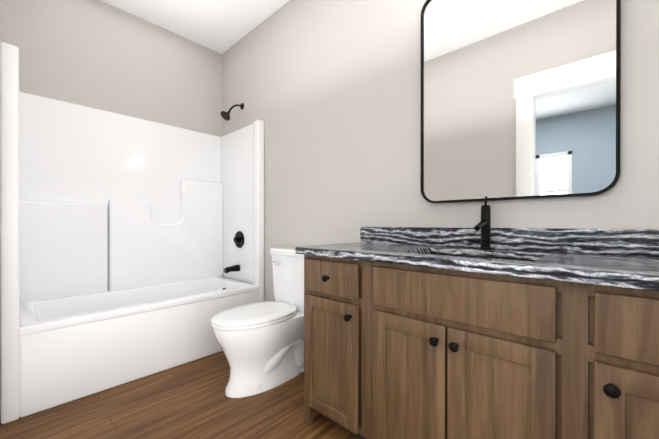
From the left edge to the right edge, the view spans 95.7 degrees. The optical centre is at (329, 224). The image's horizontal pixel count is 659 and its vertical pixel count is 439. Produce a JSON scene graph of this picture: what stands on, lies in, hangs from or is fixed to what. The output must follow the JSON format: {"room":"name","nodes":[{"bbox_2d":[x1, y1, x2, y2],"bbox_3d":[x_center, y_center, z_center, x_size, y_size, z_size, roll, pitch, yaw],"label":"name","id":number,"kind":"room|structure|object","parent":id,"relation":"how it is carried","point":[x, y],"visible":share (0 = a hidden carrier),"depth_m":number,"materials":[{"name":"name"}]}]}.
{"room":"bathroom","nodes":[
{"label":"bathroom","id":0,"kind":"room"},
{"bbox_2d":[0,5,0,41],"bbox_3d":[-1.990,-0.411,1.747,0.840,2.880,0.082,0,0,43],"label":"wall","id":1,"kind":"structure","parent":0,"point":[0,23],"depth_m":2.04,"materials":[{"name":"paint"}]},
{"bbox_2d":[0,0,221,136],"bbox_3d":[-1.834,-0.413,2.622,0.120,2.880,1.820,0,0,43],"label":"wall","id":2,"kind":"structure","parent":0,"point":[99,54],"depth_m":2.53,"materials":[{"name":"paint"}]},
{"bbox_2d":[0,351,358,438],"bbox_3d":[-0.421,1.055,1.401,3.860,0.050,1.940,0,0,43],"label":"floor","id":3,"kind":"structure","parent":0,"point":[190,400],"depth_m":1.62,"materials":[{"name":"brown wood"}]},
{"bbox_2d":[0,42,263,423],"bbox_3d":[-1.425,-0.089,2.384,0.802,2.232,1.614,0,0,43],"label":"shower","id":4,"kind":"object","parent":3,"relation":"on","point":[131,248],"visible":1,"depth_m":2.31,"materials":[{"name":"white plastic"}]},
{"bbox_2d":[211,247,303,397],"bbox_3d":[-0.413,0.603,2.011,0.456,0.851,0.767,0,0,43],"label":"toilet","id":5,"kind":"object","parent":3,"relation":"on","point":[261,344],"visible":0.9,"depth_m":1.87,"materials":[{"name":"white ceramic"}]},
{"bbox_2d":[295,252,658,438],"bbox_3d":[0.579,0.591,1.229,1.500,0.879,0.586,0,0,43],"label":"bathroom vanity","id":6,"kind":"object","parent":3,"relation":"on","point":[482,329],"depth_m":0.98,"materials":[{"name":"brown wood"}]},
{"bbox_2d":[295,240,658,283],"bbox_3d":[0.583,0.133,1.231,1.540,0.035,0.575,0,0,43],"label":"countertop","id":7,"kind":"structure","parent":6,"relation":"on","point":[585,265],"depth_m":1.02,"materials":[{"name":"black stone"}]},
{"bbox_2d":[471,196,490,247],"bbox_3d":[0.688,-0.009,1.345,0.054,0.246,0.155,0,0,43],"label":"faucet","id":8,"kind":"object","parent":7,"relation":"on","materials":[{"name":"black metal"}]},
{"bbox_2d":[443,252,534,259],"bbox_3d":[0.580,0.235,1.228,0.520,0.192,0.360,0,0,43],"label":"sink","id":9,"kind":"object","parent":7,"relation":"in","point":[444,253],"depth_m":1.36,"materials":[{"name":"white ceramic"}]},
{"bbox_2d":[100,0,289,53],"bbox_3d":[-0.421,-1.890,1.392,3.860,0.080,1.940,0,0,43],"label":"ceiling","id":10,"kind":"structure","parent":0,"point":[221,26],"depth_m":2.64,"materials":[{"name":"white paint"}]},
{"bbox_2d":[222,0,658,301],"bbox_3d":[0.197,-0.412,2.064,3.860,2.880,0.120,0,0,43],"label":"wall","id":11,"kind":"structure","parent":0,"point":[328,92],"depth_m":1.97,"materials":[{"name":"paint"}]},
{"bbox_2d":[360,228,658,255],"bbox_3d":[0.772,0.065,1.435,1.540,0.101,0.019,0,0,43],"label":"backsplash","id":12,"kind":"structure","parent":11,"relation":"attached to","point":[612,242],"depth_m":1.29,"materials":[{"name":"black stone"}]},
{"bbox_2d":[421,0,620,202],"bbox_3d":[0.806,-0.677,1.394,0.793,1.125,0.031,0,0,43],"label":"framed mirror","id":13,"kind":"object","parent":11,"relation":"attached to","point":[520,99],"visible":1,"depth_m":1.34,"materials":[{"name":"black mirror"}]}
]}

